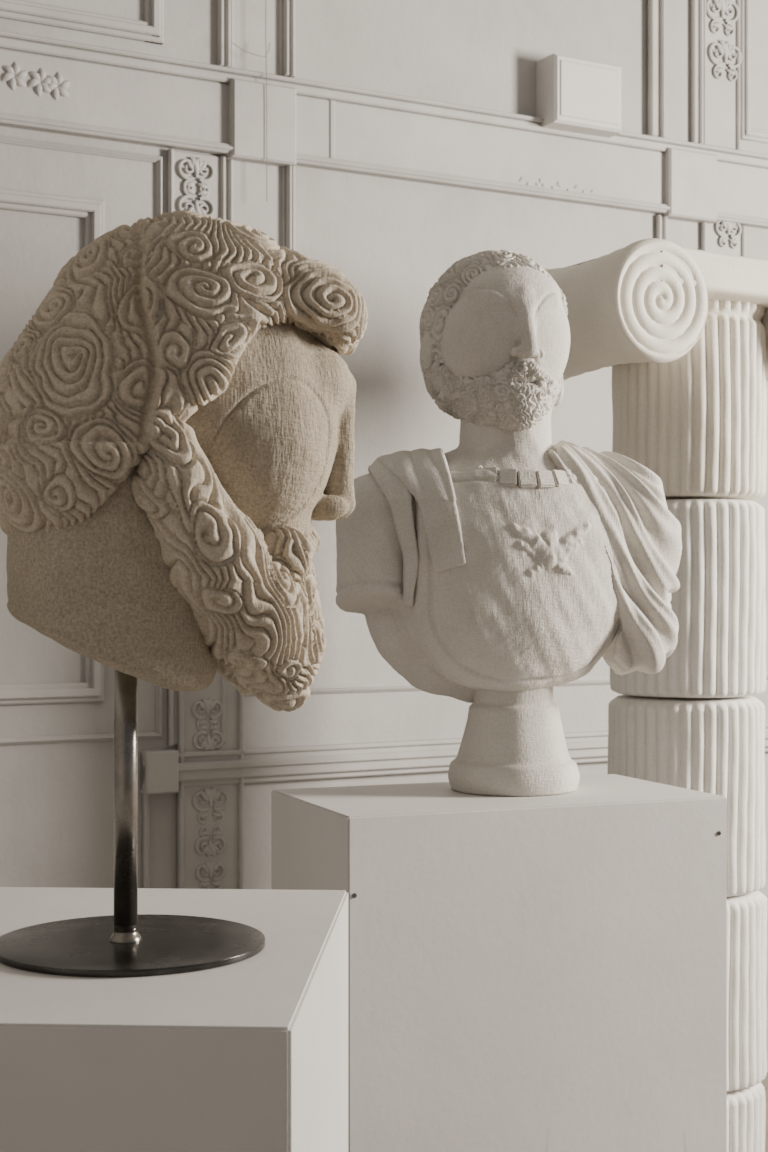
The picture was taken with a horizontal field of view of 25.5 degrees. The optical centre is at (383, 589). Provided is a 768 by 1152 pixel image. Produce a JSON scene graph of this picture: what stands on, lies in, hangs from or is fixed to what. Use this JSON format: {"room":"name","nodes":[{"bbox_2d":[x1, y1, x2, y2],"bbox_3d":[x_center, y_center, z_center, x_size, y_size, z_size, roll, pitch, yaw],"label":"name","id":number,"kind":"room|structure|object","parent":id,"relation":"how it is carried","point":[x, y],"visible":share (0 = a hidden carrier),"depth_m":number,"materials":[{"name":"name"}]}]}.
{"room":"museum gallery","nodes":[
{"label":"museum gallery","id":0,"kind":"room"},
{"bbox_2d":[0,0,767,1014],"bbox_3d":[0.736,-0.600,5.293,9.000,4.300,0.150,0,0,-29],"label":"wall","id":1,"kind":"structure","parent":0,"point":[393,239],"depth_m":4.77,"materials":[{"name":"paint"}]},
{"bbox_2d":[1,62,69,99],"bbox_3d":[-0.883,-1.282,4.292,0.176,0.079,0.025,0,0,-29],"label":"ornament","id":2,"kind":"object","parent":1,"relation":"attached to","point":[39,82],"depth_m":4.29,"materials":[{"name":"paint"}]},
{"bbox_2d":[178,157,214,215],"bbox_3d":[-0.501,-1.069,4.503,0.102,0.149,0.025,0,0,-29],"label":"ornament","id":3,"kind":"object","parent":1,"relation":"attached to","point":[196,166],"depth_m":4.50,"materials":[{"name":"paint"}]},
{"bbox_2d":[191,698,222,750],"bbox_3d":[-0.475,0.357,4.517,0.089,0.139,0.025,0,0,-29],"label":"ornament","id":4,"kind":"object","parent":1,"relation":"attached to","point":[206,705],"depth_m":4.52,"materials":[{"name":"paint"}]},
{"bbox_2d":[192,787,228,888],"bbox_3d":[-0.466,0.659,4.522,0.103,0.271,0.025,0,0,-29],"label":"ornament","id":5,"kind":"object","parent":1,"relation":"attached to","point":[210,796],"depth_m":4.52,"materials":[{"name":"paint"}]},
{"bbox_2d":[233,0,269,200],"bbox_3d":[-0.354,-1.403,4.546,0.111,0.718,0.002,0,0,-29],"label":"hanging cable","id":6,"kind":"object","parent":1,"relation":"attached to","point":[265,0],"visible":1,"depth_m":4.57,"materials":[{"name":"paint"}]},
{"bbox_2d":[0,30,767,228],"bbox_3d":[0.780,-1.274,5.212,8.200,0.237,0.055,0,0,-29],"label":"trim","id":7,"kind":"structure","parent":1,"relation":"attached to","point":[118,95],"depth_m":4.74,"materials":[{"name":"paint"}]},
{"bbox_2d":[0,0,767,745],"bbox_3d":[-0.396,-0.980,4.570,4.920,2.740,0.038,0,0,-29],"label":"trim","id":8,"kind":"structure","parent":1,"relation":"attached to","point":[150,30],"depth_m":4.36,"materials":[{"name":"paint"}]},
{"bbox_2d":[142,0,744,888],"bbox_3d":[0.260,-0.600,4.932,2.032,4.100,0.040,0,0,-29],"label":"trim","id":9,"kind":"structure","parent":1,"relation":"attached to","point":[714,102],"depth_m":4.60,"materials":[{"name":"paint"}]},
{"bbox_2d":[140,672,767,1072],"bbox_3d":[1.870,0.906,5.813,5.712,1.287,0.060,0,0,-29],"label":"trim","id":10,"kind":"structure","parent":1,"relation":"attached to","point":[161,771],"depth_m":4.68,"materials":[{"name":"paint"}]},
{"bbox_2d":[536,53,620,137],"bbox_3d":[0.584,-1.468,5.063,0.245,0.201,0.104,0,0,-29],"label":"junction box","id":11,"kind":"object","parent":1,"relation":"attached to","point":[577,95],"visible":1,"depth_m":5.01,"materials":[{"name":"paint"}]},
{"bbox_2d":[706,0,741,80],"bbox_3d":[1.065,-1.735,5.367,0.142,0.254,0.025,0,0,-29],"label":"ornament","id":12,"kind":"object","parent":1,"relation":"attached to","point":[723,48],"depth_m":5.37,"materials":[{"name":"paint"}]},
{"bbox_2d":[715,221,741,248],"bbox_3d":[1.081,-1.121,5.375,0.105,0.081,0.025,0,0,-29],"label":"ornament","id":13,"kind":"object","parent":1,"relation":"attached to","point":[728,226],"depth_m":5.38,"materials":[{"name":"paint"}]},
{"bbox_2d":[761,1073,767,1151],"bbox_3d":[1.250,1.550,2.500,12.500,0.001,13.000,0,0,0],"label":"floor","id":14,"kind":"structure","parent":0,"point":[764,1082],"depth_m":5.07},
{"bbox_2d":[0,887,347,1151],"bbox_3d":[-0.472,0.994,2.113,0.800,1.112,0.785,0,0,3],"label":"pedestal","id":15,"kind":"object","parent":14,"relation":"on","point":[250,1054],"visible":0.92,"depth_m":1.74,"materials":[{"name":"paint"}]},
{"bbox_2d":[0,210,367,976],"bbox_3d":[-0.257,-0.011,2.085,0.475,0.898,0.359,0,0,-14],"label":"head sculpture","id":16,"kind":"object","parent":15,"relation":"on","point":[177,409],"visible":1,"depth_m":1.96,"materials":[{"name":"beige stone"}]},
{"bbox_2d":[271,774,726,1151],"bbox_3d":[0.220,0.975,3.349,0.785,1.150,0.442,0,0,-22],"label":"pedestal","id":17,"kind":"object","parent":14,"relation":"on","point":[548,973],"visible":0.95,"depth_m":3.15,"materials":[{"name":"paint"}]},
{"bbox_2d":[336,250,681,795],"bbox_3d":[0.258,-0.138,3.417,0.702,1.075,0.396,0,0,0],"label":"bust sculpture","id":18,"kind":"object","parent":17,"relation":"on","point":[493,572],"visible":1,"depth_m":3.29,"materials":[{"name":"white stone"}]},
{"bbox_2d":[548,440,681,674],"bbox_3d":[0.465,-0.064,3.464,0.290,0.482,0.308,0,0,0],"label":"drape","id":19,"kind":"object","parent":18,"relation":"hanging from","point":[634,547],"depth_m":3.36,"materials":[{"name":"white stone"}]},
{"bbox_3d":[0.749,1.520,4.200,0.446,0.060,0.446,0,0,0],"label":"ring","id":20,"kind":"object","parent":14,"relation":"on","visible":0},
{"bbox_2d":[727,1083,765,1151],"bbox_3d":[0.750,1.375,4.200,0.378,0.350,0.380,0,0,0],"label":"drum","id":21,"kind":"object","parent":20,"relation":"on","point":[746,1108],"visible":0.26,"depth_m":4.07,"materials":[{"name":"stone"}]},
{"bbox_2d":[727,891,766,1091],"bbox_3d":[0.751,0.968,4.199,0.378,0.465,0.381,0,0,40],"label":"drum","id":22,"kind":"object","parent":21,"relation":"on","point":[746,913],"visible":0.37,"depth_m":4.05,"materials":[{"name":"stone"}]},
{"bbox_2d":[607,695,765,896],"bbox_3d":[0.747,0.497,4.200,0.380,0.475,0.380,0,0,-31],"label":"drum","id":23,"kind":"object","parent":22,"relation":"on","point":[716,746],"visible":0.7,"depth_m":4.05,"materials":[{"name":"stone"}]},
{"bbox_2d":[610,499,765,697],"bbox_3d":[0.748,0.020,4.200,0.375,0.480,0.385,0,0,-41],"label":"drum","id":24,"kind":"object","parent":23,"relation":"on","point":[719,604],"visible":0.57,"depth_m":4.03,"materials":[{"name":"stone"}]},
{"bbox_2d":[612,300,766,499],"bbox_3d":[0.752,-0.466,4.200,0.378,0.492,0.381,0,0,17],"label":"drum","id":25,"kind":"object","parent":24,"relation":"on","point":[696,420],"visible":0.72,"depth_m":4.04,"materials":[{"name":"white stone"}]},
{"bbox_2d":[564,247,767,307],"bbox_3d":[0.749,-0.741,4.200,0.524,0.114,0.474,0,0,-29],"label":"abacus","id":26,"kind":"object","parent":25,"relation":"on","point":[731,278],"visible":0.3,"depth_m":3.97,"materials":[{"name":"white stone"}]},
{"bbox_2d":[545,238,707,380],"bbox_3d":[0.520,-0.661,4.074,0.284,0.286,0.480,0,0,-29],"label":"volute","id":27,"kind":"object","parent":26,"relation":"attached to","point":[621,310],"visible":0.59,"depth_m":3.88,"materials":[{"name":"white stone"}]},
{"bbox_2d":[761,308,767,380],"bbox_3d":[0.979,-0.661,4.327,0.284,0.286,0.480,0,0,-29],"label":"volute","id":28,"kind":"object","parent":26,"relation":"attached to","point":[764,320],"visible":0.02,"depth_m":4.15,"materials":[{"name":"white stone"}]}
]}

